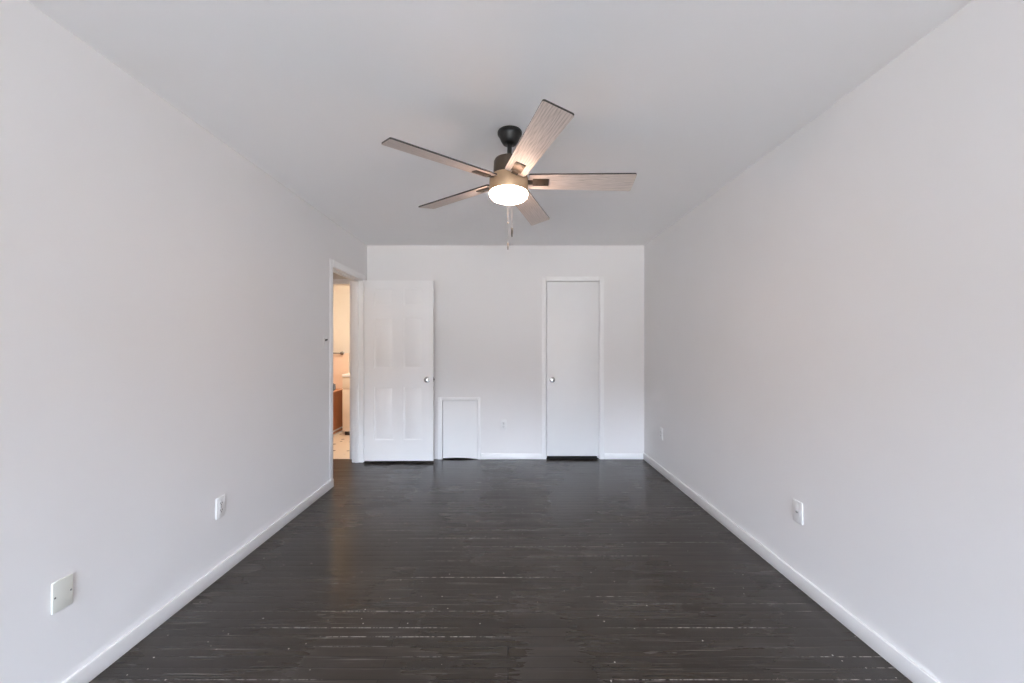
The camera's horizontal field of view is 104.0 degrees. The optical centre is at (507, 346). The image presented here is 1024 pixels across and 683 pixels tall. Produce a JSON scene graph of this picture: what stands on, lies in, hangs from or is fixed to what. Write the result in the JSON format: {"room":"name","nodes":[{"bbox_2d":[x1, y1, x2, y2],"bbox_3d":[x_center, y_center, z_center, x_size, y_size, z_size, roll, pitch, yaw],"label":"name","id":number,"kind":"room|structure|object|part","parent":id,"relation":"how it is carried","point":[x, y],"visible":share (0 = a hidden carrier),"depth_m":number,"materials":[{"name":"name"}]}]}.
{"room":"empty bedroom","nodes":[
{"label":"empty bedroom","id":0,"kind":"room"},
{"bbox_2d":[0,0,366,682],"bbox_3d":[-1.665,0.060,0.035,0.110,2.440,9.070,0,0,0],"label":"wall","id":1,"kind":"structure","parent":0,"point":[165,297],"depth_m":1.69,"materials":[{"name":"paint"}]},
{"bbox_2d":[51,573,72,614],"bbox_3d":[-1.606,0.889,1.442,0.008,0.110,0.068,0,0,0],"label":"blank plate","id":2,"kind":"object","parent":1,"relation":"attached to","point":[62,589],"visible":1,"depth_m":1.44,"materials":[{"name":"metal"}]},
{"bbox_2d":[61,479,333,682],"bbox_3d":[-1.603,1.244,-0.415,0.013,0.072,8.170,0,0,0],"label":"baseboard","id":3,"kind":"structure","parent":1,"relation":"attached to","point":[93,668],"depth_m":1.94,"materials":[{"name":"white wood"}]},
{"bbox_2d":[216,495,224,519],"bbox_3d":[-1.606,0.894,2.236,0.008,0.114,0.070,0,0,0],"label":"wall outlet","id":4,"kind":"object","parent":1,"relation":"attached to","point":[220,502],"visible":1,"depth_m":2.23,"materials":[{"name":"white plastic"}]},
{"bbox_2d":[323,335,327,347],"bbox_3d":[-1.598,-0.046,3.515,0.024,0.114,0.070,0,0,0],"label":"light switch","id":5,"kind":"object","parent":1,"relation":"attached to","point":[325,339],"visible":1,"depth_m":3.51,"materials":[{"name":"white plastic"}]},
{"bbox_2d":[330,259,365,480],"bbox_3d":[-1.664,0.240,4.053,0.138,2.080,0.889,0,0,0],"label":"trim","id":6,"kind":"structure","parent":1,"relation":"attached to","point":[357,278],"depth_m":4.43,"materials":[{"name":"wood"}]},
{"bbox_2d":[363,280,434,460],"bbox_3d":[-1.203,0.261,4.421,0.780,1.986,0.157,0,0,-1],"label":"door","id":7,"kind":"structure","parent":1,"relation":"in","point":[398,368],"depth_m":4.40,"materials":[{"name":"white wood"}]},
{"bbox_2d":[333,285,349,372],"bbox_3d":[-2.485,0.060,5.515,1.750,2.440,1.690,0,0,0],"label":"wall","id":8,"kind":"structure","parent":0,"point":[341,293],"depth_m":6.25,"materials":[{"name":"paint"}]},
{"bbox_2d":[333,353,348,387],"bbox_3d":[-2.868,0.689,6.240,0.765,1.182,0.020,0,0,0],"label":"tile wall","id":9,"kind":"structure","parent":8,"relation":"attached to","point":[340,362],"depth_m":6.24,"materials":[{"name":"tile"}]},
{"bbox_2d":[333,245,643,458],"bbox_3d":[-0.902,0.110,4.920,4.915,2.540,0.700,0,0,0],"label":"wall","id":10,"kind":"structure","parent":0,"point":[488,298],"depth_m":4.57,"materials":[{"name":"paint"}]},
{"bbox_2d":[333,279,351,458],"bbox_3d":[-2.132,0.253,4.564,0.765,2.055,0.012,0,0,0],"label":"trim","id":11,"kind":"structure","parent":10,"relation":"attached to","point":[335,281],"depth_m":4.56,"materials":[{"name":"white wood"}]},
{"bbox_2d":[438,397,479,458],"bbox_3d":[-0.557,0.927,4.566,0.486,0.706,0.028,0,0,0],"label":"access hatch","id":12,"kind":"object","parent":10,"relation":"attached to","point":[461,415],"visible":1,"depth_m":4.56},
{"bbox_2d":[501,420,506,429],"bbox_3d":[-0.050,0.887,4.566,0.070,0.114,0.008,0,0,0],"label":"wall outlet","id":13,"kind":"object","parent":10,"relation":"attached to","point":[503,422],"visible":1,"depth_m":4.56,"materials":[{"name":"white plastic"}]},
{"bbox_2d":[481,454,541,458],"bbox_3d":[0.035,1.248,4.564,0.694,0.064,0.013,0,0,0],"label":"baseboard","id":14,"kind":"structure","parent":10,"relation":"attached to","point":[483,456],"depth_m":4.56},
{"bbox_2d":[546,282,599,455],"bbox_3d":[0.751,0.250,4.561,0.616,1.992,0.096,0,0,0],"label":"door","id":15,"kind":"structure","parent":10,"relation":"in","point":[572,380],"depth_m":4.57,"materials":[{"name":"white wood"}]},
{"bbox_2d":[542,276,603,458],"bbox_3d":[0.741,0.238,4.618,0.711,2.084,0.124,0,0,0],"label":"trim","id":16,"kind":"structure","parent":10,"relation":"attached to","point":[545,279],"depth_m":4.56,"materials":[{"name":"white wood"}]},
{"bbox_2d":[604,454,642,458],"bbox_3d":[1.321,1.248,4.564,0.441,0.064,0.013,0,0,0],"label":"baseboard","id":17,"kind":"structure","parent":10,"relation":"attached to","point":[606,456],"depth_m":4.56,"materials":[{"name":"white wood"}]},
{"bbox_2d":[27,0,971,244],"bbox_3d":[-0.848,-1.210,0.875,5.025,0.100,10.970,0,0,0],"label":"ceiling","id":18,"kind":"structure","parent":0,"point":[683,96],"depth_m":1.77,"materials":[{"name":"paint"}]},
{"bbox_2d":[382,99,636,249],"bbox_3d":[0.047,-0.854,2.146,1.248,0.613,1.299,0,0,0],"label":"ceiling fan","id":19,"kind":"object","parent":18,"relation":"hanging from","point":[509,183],"visible":1,"depth_m":2.07,"materials":[{"name":"brown metal"}]},
{"bbox_3d":[-0.313,-0.905,1.932,0.559,0.008,0.136,2,12,-34],"label":"fan blade","id":20,"kind":"part","parent":19,"relation":"part of","materials":[{"name":"brown wood"}]},
{"bbox_3d":[-0.301,-0.890,2.385,0.559,0.008,0.136,0,12,38],"label":"fan blade","id":21,"kind":"part","parent":19,"relation":"part of","materials":[{"name":"brown wood"}]},
{"bbox_3d":[0.133,-0.877,2.513,0.136,0.008,0.559,-14,-7,18],"label":"fan blade","id":22,"kind":"part","parent":19,"relation":"part of","materials":[{"name":"brown wood"}]},
{"bbox_3d":[0.114,-0.900,1.780,0.136,0.008,0.559,16,-6,-16],"label":"fan blade","id":23,"kind":"part","parent":19,"relation":"part of","materials":[{"name":"brown wood"}]},
{"bbox_3d":[0.390,-0.883,2.139,0.559,0.008,0.136,1,-16,2],"label":"fan blade","id":24,"kind":"part","parent":19,"relation":"part of","materials":[{"name":"brown wood"}]},
{"bbox_2d":[89,431,912,682],"bbox_3d":[-0.792,1.329,0.820,4.915,0.101,10.860,0,0,0],"label":"floor","id":25,"kind":"structure","parent":0,"point":[437,570],"depth_m":2.05,"materials":[{"name":"black wood"}]},
{"bbox_2d":[333,388,342,435],"bbox_3d":[-2.869,0.962,5.465,0.742,0.634,1.510,0,0,0],"label":"bathroom vanity","id":26,"kind":"object","parent":25,"relation":"on","point":[337,394],"visible":0.02,"depth_m":5.89,"materials":[{"name":"brown wood"}]},
{"bbox_3d":[-2.506,1.240,5.465,0.016,0.076,1.510,0,0,0],"label":"trim","id":27,"kind":"part","parent":26,"relation":"part of","materials":[{"name":"brown wood"}]},
{"bbox_2d":[342,373,349,434],"bbox_3d":[-2.070,0.835,5.991,0.640,0.886,0.512,0,0,0],"label":"toilet","id":28,"kind":"object","parent":25,"relation":"on","point":[346,377],"visible":0.12,"depth_m":5.76,"materials":[{"name":"ceramic"}]},
{"bbox_3d":[-2.075,0.530,5.771,0.622,0.150,0.018,0,0,0],"label":"drawer","id":29,"kind":"part","parent":28,"relation":"part of","materials":[{"name":"paint"}]},
{"bbox_3d":[-2.232,0.913,5.769,0.309,0.597,0.022,0,0,0],"label":"cabinet door","id":30,"kind":"part","parent":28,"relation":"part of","materials":[{"name":"paint"}]},
{"bbox_2d":[644,0,1023,682],"bbox_3d":[1.610,0.060,0.035,0.110,2.440,9.290,0,0,0],"label":"wall","id":31,"kind":"structure","parent":0,"point":[836,329],"depth_m":1.66,"materials":[{"name":"paint"}]},
{"bbox_2d":[660,428,662,439],"bbox_3d":[1.551,0.878,4.050,0.008,0.114,0.070,0,0,0],"label":"wall outlet","id":32,"kind":"object","parent":31,"relation":"attached to","point":[661,429],"visible":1,"depth_m":4.04,"materials":[{"name":"white plastic"}]},
{"bbox_2d":[643,453,939,682],"bbox_3d":[1.548,1.243,0.035,0.013,0.074,9.070,0,0,0],"label":"baseboard","id":33,"kind":"structure","parent":31,"relation":"attached to","point":[902,663],"depth_m":1.99,"materials":[{"name":"white wood"}]},
{"bbox_2d":[793,499,802,524],"bbox_3d":[1.548,0.882,2.142,0.013,0.114,0.070,0,0,0],"label":"wall outlet","id":34,"kind":"object","parent":31,"relation":"attached to","point":[797,506],"visible":1,"depth_m":2.13,"materials":[{"name":"white plastic"}]}
]}

